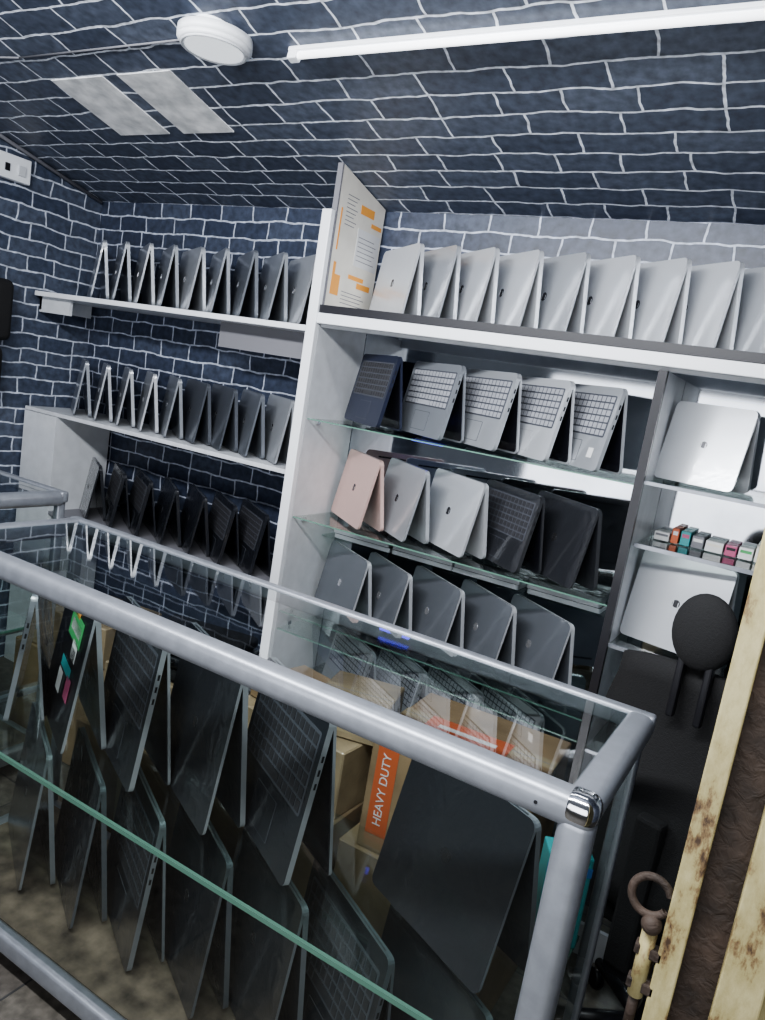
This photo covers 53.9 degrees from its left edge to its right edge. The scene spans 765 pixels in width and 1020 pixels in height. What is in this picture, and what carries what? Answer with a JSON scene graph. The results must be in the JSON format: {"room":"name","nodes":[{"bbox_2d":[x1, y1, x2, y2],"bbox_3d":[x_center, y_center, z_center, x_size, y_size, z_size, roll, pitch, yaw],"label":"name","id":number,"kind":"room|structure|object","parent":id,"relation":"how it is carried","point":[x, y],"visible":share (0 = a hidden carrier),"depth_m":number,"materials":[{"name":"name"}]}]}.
{"room":"electronics store","nodes":[
{"label":"electronics store","id":0,"kind":"room"},
{"bbox_2d":[0,138,101,656],"bbox_3d":[-2.391,-0.692,2.117,0.001,3.091,3.720,15,11,29],"label":"wall","id":1,"kind":"structure","parent":0,"point":[49,227],"depth_m":3.46,"materials":[{"name":"brick"}]},
{"bbox_2d":[0,278,13,378],"bbox_3d":[-1.706,-0.775,3.184,0.100,0.566,0.260,15,11,29],"label":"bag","id":2,"kind":"object","parent":1,"relation":"hanging from","point":[6,286],"visible":1,"depth_m":3.23,"materials":[{"name":"black fabric"}]},
{"bbox_2d":[0,150,31,184],"bbox_3d":[-1.563,-1.448,3.187,0.043,0.100,0.150,15,11,29],"label":"wall socket","id":3,"kind":"object","parent":1,"relation":"attached to","point":[14,168],"visible":1,"depth_m":3.18,"materials":[{"name":"white"}]},
{"bbox_2d":[0,656,627,1019],"bbox_3d":[-0.940,1.350,0.831,4.600,0.001,4.720,15,11,29],"label":"floor","id":4,"kind":"structure","parent":0,"point":[22,997],"depth_m":2.04,"materials":[{"name":"tile"}]},
{"bbox_2d":[0,470,68,767],"bbox_3d":[-1.742,0.370,2.667,0.884,1.052,0.697,15,11,29],"label":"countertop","id":5,"kind":"structure","parent":4,"relation":"on","point":[16,491],"depth_m":2.67,"materials":[{"name":"glass"}]},
{"bbox_2d":[9,635,104,765],"bbox_3d":[-1.183,0.736,3.031,0.501,0.401,0.341,15,11,29],"label":"cardboard box","id":6,"kind":"object","parent":4,"relation":"on","point":[20,713],"visible":0.07,"depth_m":2.93,"materials":[{"name":"beige"}]},
{"bbox_2d":[32,604,115,669],"bbox_3d":[-1.138,0.461,2.985,0.401,0.161,0.301,14,10,24],"label":"cardboard box","id":7,"kind":"object","parent":6,"relation":"on","point":[108,633],"visible":0.08,"depth_m":2.80,"materials":[{"name":"beige"}]},
{"bbox_2d":[74,715,179,854],"bbox_3d":[-0.745,0.905,2.635,0.501,0.341,0.421,14,11,27],"label":"cardboard box","id":8,"kind":"object","parent":4,"relation":"on","point":[167,801],"visible":0.07,"depth_m":2.40,"materials":[{"name":"beige"}]},
{"bbox_2d":[104,660,173,695],"bbox_3d":[-0.724,0.629,2.627,0.361,0.202,0.321,13,10,23],"label":"cardboard box","id":9,"kind":"object","parent":8,"relation":"on","point":[107,661],"visible":0.03,"depth_m":2.53,"materials":[{"name":"beige"}]},
{"bbox_2d":[170,639,259,681],"bbox_3d":[-0.640,0.472,2.529,0.400,0.157,0.307,12,10,17],"label":"cardboard box","id":10,"kind":"object","parent":9,"relation":"on","point":[249,647],"visible":0.12,"depth_m":2.51,"materials":[{"name":"black cardboard"}]},
{"bbox_2d":[4,409,271,694],"bbox_3d":[-1.018,0.288,3.356,1.550,1.220,0.319,15,11,29],"label":"shelf","id":11,"kind":"object","parent":4,"relation":"on","point":[56,452],"visible":0.22,"depth_m":3.49,"materials":[{"name":"grey"}]},
{"bbox_2d":[79,457,105,520],"bbox_3d":[-1.345,-0.106,3.514,0.094,0.247,0.320,4,11,-28],"label":"laptop","id":12,"kind":"object","parent":11,"relation":"on","point":[94,481],"visible":0.92,"depth_m":3.44,"materials":[{"name":"black"}]},
{"bbox_2d":[105,463,129,528],"bbox_3d":[-1.207,-0.070,3.435,0.094,0.247,0.320,5,10,-27],"label":"laptop","id":13,"kind":"object","parent":11,"relation":"on","point":[117,491],"visible":0.95,"depth_m":3.36,"materials":[{"name":"black"}]},
{"bbox_2d":[123,469,155,536],"bbox_3d":[-1.073,-0.035,3.360,0.094,0.247,0.320,4,11,-28],"label":"laptop","id":14,"kind":"object","parent":11,"relation":"on","point":[141,498],"visible":0.96,"depth_m":3.29,"materials":[{"name":"black"}]},
{"bbox_2d":[154,477,180,546],"bbox_3d":[-0.933,0.001,3.280,0.094,0.247,0.320,5,10,-25],"label":"laptop","id":15,"kind":"object","parent":11,"relation":"on","point":[167,509],"visible":0.88,"depth_m":3.21,"materials":[{"name":"black"}]},
{"bbox_2d":[180,484,209,555],"bbox_3d":[-0.798,0.036,3.204,0.094,0.247,0.320,5,10,-25],"label":"laptop","id":16,"kind":"object","parent":11,"relation":"on","point":[194,515],"visible":0.91,"depth_m":3.14,"materials":[{"name":"black"}]},
{"bbox_2d":[208,491,238,565],"bbox_3d":[-0.664,0.071,3.127,0.094,0.247,0.320,5,10,-26],"label":"laptop","id":17,"kind":"object","parent":11,"relation":"on","point":[223,514],"visible":0.94,"depth_m":3.06,"materials":[{"name":"black"}]},
{"bbox_2d":[238,499,270,575],"bbox_3d":[-0.529,0.106,3.051,0.094,0.247,0.320,5,11,-27],"label":"laptop","id":18,"kind":"object","parent":11,"relation":"on","point":[253,522],"visible":0.95,"depth_m":2.98,"materials":[{"name":"black"}]},
{"bbox_2d":[210,795,363,898],"bbox_3d":[-0.273,0.997,2.366,0.461,0.401,0.421,15,11,29],"label":"cardboard box","id":19,"kind":"object","parent":4,"relation":"on","point":[230,835],"visible":0.05,"depth_m":2.16,"materials":[{"name":"beige cardboard"}]},
{"bbox_2d":[248,694,372,818],"bbox_3d":[-0.198,0.708,2.325,0.421,0.201,0.341,15,11,32],"label":"cardboard box","id":20,"kind":"object","parent":19,"relation":"on","point":[353,758],"visible":0.08,"depth_m":2.12,"materials":[{"name":"beige"}]},
{"bbox_2d":[325,670,404,746],"bbox_3d":[-0.076,0.589,2.256,0.221,0.091,0.261,12,10,15],"label":"cardboard box","id":21,"kind":"object","parent":20,"relation":"on","point":[386,695],"visible":0.48,"depth_m":2.28,"materials":[{"name":"beige"}]},
{"bbox_2d":[0,516,656,1019],"bbox_3d":[-0.403,0.735,1.804,1.769,1.052,0.467,15,11,29],"label":"display case","id":22,"kind":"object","parent":4,"relation":"on","point":[180,604],"depth_m":1.62,"materials":[{"name":"metal"}]},
{"bbox_2d":[3,594,53,720],"bbox_3d":[-0.978,0.372,2.125,0.104,0.362,0.270,6,10,-19],"label":"laptop","id":23,"kind":"object","parent":22,"relation":"on","point":[39,614],"visible":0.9,"depth_m":2.04,"materials":[{"name":"black"}]},
{"bbox_2d":[8,702,54,890],"bbox_3d":[-0.997,0.806,2.167,0.094,0.396,0.345,4,11,-31],"label":"laptop","id":24,"kind":"object","parent":22,"relation":"on","point":[31,800],"visible":1,"depth_m":2.10,"materials":[{"name":"grey metal"}]},
{"bbox_2d":[47,608,105,753],"bbox_3d":[-0.821,0.408,2.036,0.114,0.372,0.330,3,11,-32],"label":"laptop","id":25,"kind":"object","parent":22,"relation":"on","point":[76,666],"visible":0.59,"depth_m":1.97,"materials":[{"name":"grey"}]},
{"bbox_2d":[54,727,106,928],"bbox_3d":[-0.817,0.853,2.065,0.094,0.396,0.345,4,11,-31],"label":"laptop","id":26,"kind":"object","parent":22,"relation":"on","point":[80,839],"visible":0.98,"depth_m":2.00,"materials":[{"name":"black metal"}]},
{"bbox_2d":[107,766,165,971],"bbox_3d":[-0.637,0.899,1.963,0.094,0.396,0.345,4,11,-31],"label":"laptop","id":27,"kind":"object","parent":22,"relation":"on","point":[136,877],"visible":0.83,"depth_m":1.89,"materials":[{"name":"grey metal"}]},
{"bbox_2d":[104,630,170,791],"bbox_3d":[-0.626,0.453,1.925,0.104,0.382,0.350,3,11,-34],"label":"laptop","id":28,"kind":"object","parent":22,"relation":"on","point":[137,677],"visible":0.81,"depth_m":1.85,"materials":[{"name":"black"}]},
{"bbox_2d":[165,803,232,1018],"bbox_3d":[-0.458,0.946,1.861,0.094,0.396,0.345,4,11,-31],"label":"laptop","id":29,"kind":"object","parent":22,"relation":"on","point":[198,920],"visible":0.79,"depth_m":1.79,"materials":[{"name":"black metal"}]},
{"bbox_2d":[170,658,248,834],"bbox_3d":[-0.422,0.506,1.810,0.104,0.382,0.350,3,11,-34],"label":"laptop","id":30,"kind":"object","parent":22,"relation":"on","point":[209,710],"visible":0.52,"depth_m":1.74,"materials":[{"name":"grey metal"}]},
{"bbox_2d":[229,826,308,1019],"bbox_3d":[-0.278,0.993,1.759,0.094,0.396,0.345,4,11,-31],"label":"laptop","id":31,"kind":"object","parent":22,"relation":"on","point":[268,969],"visible":0.68,"depth_m":1.70,"materials":[{"name":"grey"}]},
{"bbox_2d":[245,657,336,885],"bbox_3d":[-0.212,0.566,1.690,0.114,0.372,0.340,4,11,-31],"label":"laptop","id":32,"kind":"object","parent":22,"relation":"on","point":[291,752],"visible":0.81,"depth_m":1.62,"materials":[{"name":"black metal"}]},
{"bbox_2d":[303,859,394,1019],"bbox_3d":[-0.098,1.040,1.657,0.094,0.396,0.345,4,11,-31],"label":"laptop","id":33,"kind":"object","parent":22,"relation":"on","point":[337,926],"visible":0.88,"depth_m":1.62,"materials":[{"name":"black metal"}]},
{"bbox_2d":[381,904,492,1019],"bbox_3d":[0.082,1.086,1.555,0.094,0.396,0.345,4,11,-31],"label":"laptop","id":34,"kind":"object","parent":22,"relation":"on","point":[423,981],"visible":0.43,"depth_m":1.54,"materials":[{"name":"grey metal"}]},
{"bbox_2d":[372,760,541,992],"bbox_3d":[0.155,0.679,1.501,0.144,0.332,0.340,2,12,-36],"label":"laptop","id":35,"kind":"object","parent":22,"relation":"on","point":[458,860],"visible":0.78,"depth_m":1.44,"materials":[{"name":"grey metal"}]},
{"bbox_2d":[535,836,553,921],"bbox_3d":[0.361,0.777,1.532,0.090,0.200,0.061,9,9,1],"label":"product box","id":36,"kind":"object","parent":22,"relation":"on","point":[548,841],"visible":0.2,"depth_m":1.52,"materials":[{"name":"teal"}]},
{"bbox_2d":[334,822,517,1011],"bbox_3d":[0.151,1.114,2.149,0.461,0.381,0.421,15,11,29],"label":"cardboard box","id":37,"kind":"object","parent":4,"relation":"on","point":[355,864],"visible":0.05,"depth_m":2.02,"materials":[{"name":"beige cardboard"}]},
{"bbox_2d":[357,693,571,861],"bbox_3d":[0.228,0.775,2.067,0.441,0.332,0.362,14,10,26],"label":"cardboard box","id":38,"kind":"object","parent":37,"relation":"on","point":[548,754],"visible":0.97,"depth_m":2.02,"materials":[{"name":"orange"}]},
{"bbox_2d":[372,753,390,825],"bbox_3d":[-0.002,0.736,1.980,0.024,0.203,0.001,14,10,26],"label":"print","id":39,"kind":"object","parent":38,"relation":"attached to","point":[381,788],"depth_m":1.98,"materials":[{"name":"white paper"}]},
{"bbox_2d":[260,208,764,962],"bbox_3d":[0.699,0.267,2.323,2.332,2.150,0.345,15,11,29],"label":"shelving unit","id":40,"kind":"object","parent":4,"relation":"on","point":[634,503],"visible":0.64,"depth_m":2.50,"materials":[{"name":"white wood"}]},
{"bbox_2d":[315,541,371,616],"bbox_3d":[-0.137,0.273,2.827,0.099,0.247,0.320,4,11,-28],"label":"laptop","id":41,"kind":"object","parent":40,"relation":"on","point":[345,581],"visible":0.8,"depth_m":2.78,"materials":[{"name":"silver metal"}]},
{"bbox_2d":[322,652,375,679],"bbox_3d":[-0.115,0.590,2.831,0.099,0.237,0.320,5,10,-26],"label":"laptop","id":42,"kind":"object","parent":40,"relation":"on","point":[365,667],"visible":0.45,"depth_m":2.79,"materials":[{"name":"silver metal"}]},
{"bbox_2d":[322,162,385,309],"bbox_3d":[-0.101,-0.947,2.716,0.021,0.486,0.308,15,11,29],"label":"advertising board","id":43,"kind":"object","parent":40,"relation":"attached to","point":[359,217],"visible":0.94,"depth_m":2.69,"materials":[{"name":"grey paper"}]},
{"bbox_2d":[331,449,383,531],"bbox_3d":[-0.079,-0.080,2.768,0.099,0.252,0.320,5,10,-23],"label":"laptop","id":44,"kind":"object","parent":40,"relation":"on","point":[359,497],"visible":1,"depth_m":2.71,"materials":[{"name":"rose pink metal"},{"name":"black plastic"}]},
{"bbox_2d":[334,526,392,552],"bbox_3d":[-0.060,0.111,2.887,0.257,0.034,0.090,15,11,29],"label":"closed laptop","id":45,"kind":"object","parent":40,"relation":"on","point":[339,534],"visible":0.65,"depth_m":2.86,"materials":[{"name":"silver"}]},
{"bbox_2d":[344,354,402,430],"bbox_3d":[-0.020,-0.430,2.709,0.099,0.252,0.320,5,10,-24],"label":"laptop","id":46,"kind":"object","parent":40,"relation":"on","point":[375,401],"visible":1,"depth_m":2.65,"materials":[{"name":"blue"}]},
{"bbox_2d":[368,552,412,630],"bbox_3d":[0.010,0.311,2.744,0.099,0.247,0.320,5,10,-26],"label":"laptop","id":47,"kind":"object","parent":40,"relation":"on","point":[392,586],"visible":0.73,"depth_m":2.67,"materials":[{"name":"silver metal"}]},
{"bbox_2d":[369,243,423,314],"bbox_3d":[0.053,-0.792,2.647,0.074,0.252,0.320,5,10,-23],"label":"laptop","id":48,"kind":"object","parent":40,"relation":"on","point":[398,288],"visible":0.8,"depth_m":2.58,"materials":[{"name":"silver metal"}]},
{"bbox_2d":[376,660,427,711],"bbox_3d":[0.063,0.637,2.730,0.099,0.237,0.320,5,10,-26],"label":"laptop","id":49,"kind":"object","parent":40,"relation":"on","point":[414,680],"visible":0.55,"depth_m":2.64,"materials":[{"name":"silver metal"}]},
{"bbox_2d":[384,458,429,543],"bbox_3d":[0.076,-0.040,2.681,0.099,0.252,0.320,5,10,-23],"label":"laptop","id":50,"kind":"object","parent":40,"relation":"on","point":[406,485],"visible":0.94,"depth_m":2.61,"materials":[{"name":"silver metal"}]},
{"bbox_2d":[392,538,462,570],"bbox_3d":[0.161,0.160,2.761,0.258,0.052,0.090,15,11,29],"label":"closed laptop","id":51,"kind":"object","parent":40,"relation":"on","point":[429,549],"visible":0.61,"depth_m":2.73,"materials":[{"name":"black"}]},
{"bbox_2d":[402,361,465,442],"bbox_3d":[0.176,-0.379,2.598,0.099,0.252,0.320,4,11,-27],"label":"laptop","id":52,"kind":"object","parent":40,"relation":"on","point":[433,404],"visible":1,"depth_m":2.54,"materials":[{"name":"grey metal"}]},
{"bbox_2d":[412,566,464,647],"bbox_3d":[0.180,0.355,2.648,0.099,0.247,0.320,5,10,-26],"label":"laptop","id":53,"kind":"object","parent":40,"relation":"on","point":[438,605],"visible":0.8,"depth_m":2.59,"materials":[{"name":"silver metal"}]},
{"bbox_2d":[421,245,460,318],"bbox_3d":[0.168,-0.762,2.582,0.074,0.252,0.320,5,10,-24],"label":"laptop","id":54,"kind":"object","parent":40,"relation":"on","point":[441,267],"visible":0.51,"depth_m":2.48,"materials":[{"name":"silver metal"}]},
{"bbox_2d":[427,670,483,710],"bbox_3d":[0.241,0.683,2.629,0.099,0.237,0.320,5,10,-26],"label":"laptop","id":55,"kind":"object","parent":40,"relation":"on","point":[452,687],"visible":0.38,"depth_m":2.58,"materials":[{"name":"silver metal"}]},
{"bbox_2d":[429,468,488,558],"bbox_3d":[0.249,0.005,2.583,0.099,0.252,0.320,5,10,-26],"label":"laptop","id":56,"kind":"object","parent":40,"relation":"on","point":[458,518],"visible":0.91,"depth_m":2.52,"materials":[{"name":"silver metal"}]},
{"bbox_2d":[457,247,499,322],"bbox_3d":[0.283,-0.732,2.517,0.074,0.252,0.320,5,10,-23],"label":"laptop","id":57,"kind":"object","parent":40,"relation":"on","point":[478,279],"visible":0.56,"depth_m":2.42,"materials":[{"name":"silver metal"}]},
{"bbox_2d":[461,579,516,665],"bbox_3d":[0.340,0.397,2.557,0.099,0.247,0.320,5,10,-24],"label":"laptop","id":58,"kind":"object","parent":40,"relation":"on","point":[490,620],"visible":0.7,"depth_m":2.49,"materials":[{"name":"silver metal"}]},
{"bbox_2d":[452,559,528,589],"bbox_3d":[0.377,0.225,2.639,0.254,0.034,0.090,15,11,29],"label":"closed laptop","id":59,"kind":"object","parent":40,"relation":"on","point":[457,568],"visible":0.86,"depth_m":2.61,"materials":[{"name":"black"}]},
{"bbox_2d":[463,369,521,453],"bbox_3d":[0.344,-0.336,2.503,0.099,0.252,0.320,5,10,-25],"label":"laptop","id":60,"kind":"object","parent":40,"relation":"on","point":[492,398],"visible":0.88,"depth_m":2.43,"materials":[{"name":"silver metal"}]},
{"bbox_2d":[481,682,544,732],"bbox_3d":[0.419,0.729,2.528,0.099,0.237,0.320,5,10,-26],"label":"laptop","id":61,"kind":"object","parent":40,"relation":"on","point":[502,705],"visible":0.39,"depth_m":2.50,"materials":[{"name":"silver metal"}]},
{"bbox_2d":[485,479,544,573],"bbox_3d":[0.415,0.048,2.488,0.099,0.252,0.320,5,10,-24],"label":"laptop","id":62,"kind":"object","parent":40,"relation":"on","point":[515,525],"visible":0.91,"depth_m":2.41,"materials":[{"name":"grey"}]},
{"bbox_2d":[494,250,543,327],"bbox_3d":[0.405,-0.701,2.447,0.074,0.252,0.320,5,10,-24],"label":"laptop","id":63,"kind":"object","parent":40,"relation":"on","point":[519,283],"visible":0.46,"depth_m":2.35,"materials":[{"name":"silver metal"}]},
{"bbox_2d":[510,594,574,698],"bbox_3d":[0.501,0.439,2.466,0.099,0.247,0.320,5,10,-24],"label":"laptop","id":64,"kind":"object","parent":40,"relation":"on","point":[544,644],"visible":0.71,"depth_m":2.40,"materials":[{"name":"silver metal"}]},
{"bbox_2d":[517,376,575,463],"bbox_3d":[0.493,-0.297,2.418,0.099,0.252,0.320,5,10,-23],"label":"laptop","id":65,"kind":"object","parent":40,"relation":"on","point":[547,405],"visible":0.7,"depth_m":2.33,"materials":[{"name":"silver metal"}]},
{"bbox_2d":[538,252,590,332],"bbox_3d":[0.528,-0.669,2.378,0.074,0.252,0.320,5,10,-24],"label":"laptop","id":66,"kind":"object","parent":40,"relation":"on","point":[565,279],"visible":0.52,"depth_m":2.28,"materials":[{"name":"silver metal"}]},
{"bbox_2d":[526,574,607,613],"bbox_3d":[0.613,0.277,2.505,0.255,0.052,0.090,15,11,29],"label":"closed laptop","id":67,"kind":"object","parent":40,"relation":"on","point":[597,596],"visible":0.91,"depth_m":2.47,"materials":[{"name":"black"}]},
{"bbox_2d":[538,490,601,589],"bbox_3d":[0.571,0.089,2.400,0.099,0.252,0.320,5,10,-23],"label":"laptop","id":68,"kind":"object","parent":40,"relation":"on","point":[572,529],"visible":0.8,"depth_m":2.32,"materials":[{"name":"grey"}]},
{"bbox_2d":[567,383,627,474],"bbox_3d":[0.630,-0.261,2.341,0.099,0.252,0.320,6,10,-22],"label":"laptop","id":69,"kind":"object","parent":40,"relation":"on","point":[600,412],"visible":0.71,"depth_m":2.25,"materials":[{"name":"silver metal"}]},
{"bbox_2d":[583,255,640,338],"bbox_3d":[0.652,-0.636,2.307,0.074,0.252,0.320,5,10,-23],"label":"laptop","id":70,"kind":"object","parent":40,"relation":"on","point":[613,282],"visible":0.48,"depth_m":2.21,"materials":[{"name":"silver metal"}]},
{"bbox_2d":[632,258,691,343],"bbox_3d":[0.773,-0.605,2.239,0.074,0.252,0.320,6,10,-21],"label":"laptop","id":71,"kind":"object","parent":40,"relation":"on","point":[663,286],"visible":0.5,"depth_m":2.14,"materials":[{"name":"silver metal"}]},
{"bbox_2d":[620,550,738,652],"bbox_3d":[0.881,0.275,2.226,0.275,0.268,0.134,18,13,41],"label":"laptop","id":72,"kind":"object","parent":40,"relation":"on","point":[663,583],"visible":0.78,"depth_m":2.22,"materials":[{"name":"silver metal"}]},
{"bbox_2d":[633,526,760,575],"bbox_3d":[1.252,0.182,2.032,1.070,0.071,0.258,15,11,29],"label":"accessories","id":73,"kind":"object","parent":40,"relation":"attached to","point":[679,542],"visible":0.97,"depth_m":2.22,"materials":[{"name":"coloured cardboard"},{"name":"plastic"}]},
{"bbox_2d":[654,401,760,493],"bbox_3d":[0.937,-0.183,2.161,0.124,0.233,0.235,1,13,-43],"label":"laptop","id":74,"kind":"object","parent":40,"relation":"on","point":[708,446],"visible":1,"depth_m":2.13,"materials":[{"name":"silver metal"}]},
{"bbox_2d":[682,261,744,349],"bbox_3d":[0.887,-0.575,2.174,0.074,0.252,0.320,6,10,-22],"label":"laptop","id":75,"kind":"object","parent":40,"relation":"on","point":[714,293],"visible":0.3,"depth_m":2.07,"materials":[{"name":"silver metal"}]},
{"bbox_2d":[733,267,764,352],"bbox_3d":[1.002,-0.546,2.109,0.074,0.252,0.320,6,10,-22],"label":"laptop","id":76,"kind":"object","parent":40,"relation":"on","point":[750,328],"visible":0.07,"depth_m":2.05,"materials":[{"name":"silver metal"}]},
{"bbox_2d":[573,593,737,1019],"bbox_3d":[0.745,0.801,1.830,0.557,1.284,0.552,0,13,-45],"label":"office chair","id":77,"kind":"object","parent":4,"relation":"on","point":[685,694],"visible":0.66,"depth_m":1.64,"materials":[{"name":"black fabric"}]},
{"bbox_2d":[622,528,764,1019],"bbox_3d":[0.625,0.370,0.705,0.715,2.450,0.050,15,11,29],"label":"door","id":78,"kind":"structure","parent":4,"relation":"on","point":[709,959],"depth_m":0.84,"materials":[{"name":"beige paint"}]},
{"bbox_2d":[0,0,764,224],"bbox_3d":[-0.260,-1.274,0.829,4.600,0.856,3.720,15,11,29],"label":"ceiling","id":79,"kind":"structure","parent":0,"point":[667,124],"depth_m":2.14,"materials":[{"name":"brick"}]},
{"bbox_2d":[0,133,102,203],"bbox_3d":[-1.570,-1.546,3.132,0.016,0.246,1.004,15,11,29],"label":"conduit pipe","id":80,"kind":"object","parent":79,"relation":"attached to","point":[2,136],"visible":1,"depth_m":3.31,"materials":[{"name":"grey"}]},
{"bbox_2d":[0,39,178,58],"bbox_3d":[-1.133,-1.462,2.396,1.433,0.024,0.050,14,10,26],"label":"cable","id":81,"kind":"object","parent":79,"relation":"attached to","point":[172,40],"visible":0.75,"depth_m":2.27,"materials":[{"name":"grey plastic"}]},
{"bbox_2d":[51,75,169,134],"bbox_3d":[-0.938,-1.398,2.615,0.255,0.075,0.304,15,11,29],"label":"ceiling panel","id":82,"kind":"object","parent":79,"relation":"attached to","point":[96,94],"depth_m":2.60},
{"bbox_2d":[117,70,233,133],"bbox_3d":[-0.671,-1.329,2.464,0.235,0.075,0.304,15,11,29],"label":"ceiling panel","id":83,"kind":"object","parent":79,"relation":"attached to","point":[163,90],"depth_m":2.45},
{"bbox_2d":[176,14,252,65],"bbox_3d":[-0.447,-1.272,2.017,0.200,0.081,0.200,15,11,29],"label":"ceiling lamp","id":84,"kind":"object","parent":79,"relation":"attached to","point":[207,37],"depth_m":1.97,"materials":[{"name":"white plastic"}]},
{"bbox_2d":[287,1,764,62],"bbox_3d":[0.315,-1.065,1.688,1.320,0.036,0.031,15,11,29],"label":"recessed light","id":85,"kind":"object","parent":79,"relation":"in","point":[746,11],"visible":1,"depth_m":1.65,"materials":[{"name":"white plastic"}]},
{"bbox_2d":[82,202,764,669],"bbox_3d":[0.429,0.118,2.682,4.600,2.235,0.001,15,11,29],"label":"wall","id":86,"kind":"structure","parent":0,"point":[183,349],"depth_m":3.24,"materials":[{"name":"brick"}]},
{"bbox_2d":[25,405,285,473],"bbox_3d":[-0.919,-0.316,3.255,1.550,0.017,0.319,15,11,29],"label":"wall shelf","id":87,"kind":"object","parent":86,"relation":"attached to","point":[101,421],"visible":0.53,"depth_m":3.15,"materials":[{"name":"white laminate"}]},
{"bbox_2d":[70,358,90,416],"bbox_3d":[-1.396,-0.576,3.511,0.079,0.247,0.320,5,10,-25],"label":"laptop","id":88,"kind":"object","parent":87,"relation":"on","point":[84,373],"visible":1,"depth_m":3.40,"materials":[{"name":"silver"}]},
{"bbox_2d":[91,363,112,421],"bbox_3d":[-1.272,-0.544,3.440,0.079,0.247,0.320,5,10,-24],"label":"laptop","id":89,"kind":"object","parent":87,"relation":"on","point":[105,377],"visible":1,"depth_m":3.33,"materials":[{"name":"silver metal"}]},
{"bbox_2d":[112,367,134,426],"bbox_3d":[-1.148,-0.512,3.370,0.079,0.247,0.320,5,10,-24],"label":"laptop","id":90,"kind":"object","parent":87,"relation":"on","point":[127,382],"visible":0.98,"depth_m":3.28,"materials":[{"name":"silver metal"}]},
{"bbox_2d":[135,371,157,432],"bbox_3d":[-1.024,-0.480,3.300,0.079,0.247,0.320,5,10,-23],"label":"laptop","id":91,"kind":"object","parent":87,"relation":"on","point":[149,395],"visible":0.99,"depth_m":3.22,"materials":[{"name":"silver metal"}]},
{"bbox_2d":[158,375,182,438],"bbox_3d":[-0.901,-0.448,3.230,0.079,0.247,0.320,5,10,-23],"label":"laptop","id":92,"kind":"object","parent":87,"relation":"on","point":[172,406],"visible":0.99,"depth_m":3.16,"materials":[{"name":"silver"}]},
{"bbox_2d":[182,379,210,444],"bbox_3d":[-0.787,-0.418,3.165,0.079,0.247,0.320,4,11,-29],"label":"laptop","id":93,"kind":"object","parent":87,"relation":"on","point":[196,399],"visible":0.94,"depth_m":3.09,"materials":[{"name":"black"}]},
{"bbox_2d":[210,383,237,451],"bbox_3d":[-0.662,-0.386,3.095,0.079,0.247,0.320,4,11,-28],"label":"laptop","id":94,"kind":"object","parent":87,"relation":"on","point":[224,399],"visible":0.97,"depth_m":3.01,"materials":[{"name":"black"}]},
{"bbox_2d":[237,389,264,458],"bbox_3d":[-0.533,-0.352,3.021,0.079,0.247,0.320,5,10,-24],"label":"laptop","id":95,"kind":"object","parent":87,"relation":"on","point":[251,409],"visible":0.93,"depth_m":2.94,"materials":[{"name":"black"}]},
{"bbox_2d":[264,394,294,463],"bbox_3d":[-0.411,-0.320,2.952,0.079,0.247,0.320,5,10,-24],"label":"laptop","id":96,"kind":"object","parent":87,"relation":"on","point":[279,410],"visible":0.85,"depth_m":2.89,"materials":[{"name":"silver metal"}]},
{"bbox_2d":[35,290,305,358],"bbox_3d":[-0.843,-0.774,3.178,1.550,0.119,0.319,15,11,29],"label":"wall shelf","id":97,"kind":"object","parent":86,"relation":"attached to","point":[284,339],"visible":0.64,"depth_m":2.96,"materials":[{"name":"white"}]},
{"bbox_2d":[87,239,108,299],"bbox_3d":[-1.278,-1.078,3.406,0.079,0.252,0.320,5,10,-25],"label":"laptop","id":98,"kind":"object","parent":97,"relation":"on","point":[101,260],"visible":0.92,"depth_m":3.30,"materials":[{"name":"silver"}]},
{"bbox_2d":[109,241,131,301],"bbox_3d":[-1.158,-1.047,3.338,0.079,0.252,0.320,5,10,-26],"label":"laptop","id":99,"kind":"object","parent":97,"relation":"on","point":[122,268],"visible":0.88,"depth_m":3.26,"materials":[{"name":"silver"}]},
{"bbox_2d":[131,243,154,305],"bbox_3d":[-1.038,-1.016,3.270,0.079,0.252,0.320,5,10,-26],"label":"laptop","id":100,"kind":"object","parent":97,"relation":"on","point":[143,278],"visible":0.9,"depth_m":3.19,"materials":[{"name":"silver metal"}]},
{"bbox_2d":[155,244,178,308],"bbox_3d":[-0.917,-0.984,3.201,0.079,0.252,0.320,5,10,-26],"label":"laptop","id":101,"kind":"object","parent":97,"relation":"on","point":[167,279],"visible":0.91,"depth_m":3.13,"materials":[{"name":"black"}]},
{"bbox_2d":[179,247,205,311],"bbox_3d":[-0.802,-0.954,3.136,0.079,0.252,0.320,4,11,-29],"label":"laptop","id":102,"kind":"object","parent":97,"relation":"on","point":[192,267],"visible":0.93,"depth_m":3.06,"materials":[{"name":"silver metal"}]},
{"bbox_2d":[205,248,229,314],"bbox_3d":[-0.673,-0.921,3.063,0.079,0.252,0.320,5,10,-23],"label":"laptop","id":103,"kind":"object","parent":97,"relation":"on","point":[218,278],"visible":0.9,"depth_m":2.98,"materials":[{"name":"black"}]},
{"bbox_2d":[230,250,257,318],"bbox_3d":[-0.552,-0.889,2.995,0.079,0.252,0.320,5,10,-23],"label":"laptop","id":104,"kind":"object","parent":97,"relation":"on","point":[244,284],"visible":0.91,"depth_m":2.92,"materials":[{"name":"black"}]},
{"bbox_2d":[258,252,287,321],"bbox_3d":[-0.432,-0.858,2.926,0.079,0.252,0.320,5,10,-23],"label":"laptop","id":105,"kind":"object","parent":97,"relation":"on","point":[273,280],"visible":0.93,"depth_m":2.85,"materials":[{"name":"black"}]},
{"bbox_2d":[287,254,315,324],"bbox_3d":[-0.315,-0.828,2.860,0.079,0.252,0.320,5,10,-26],"label":"laptop","id":106,"kind":"object","parent":97,"relation":"on","point":[301,270],"visible":0.64,"depth_m":2.80,"materials":[{"name":"silver metal"}]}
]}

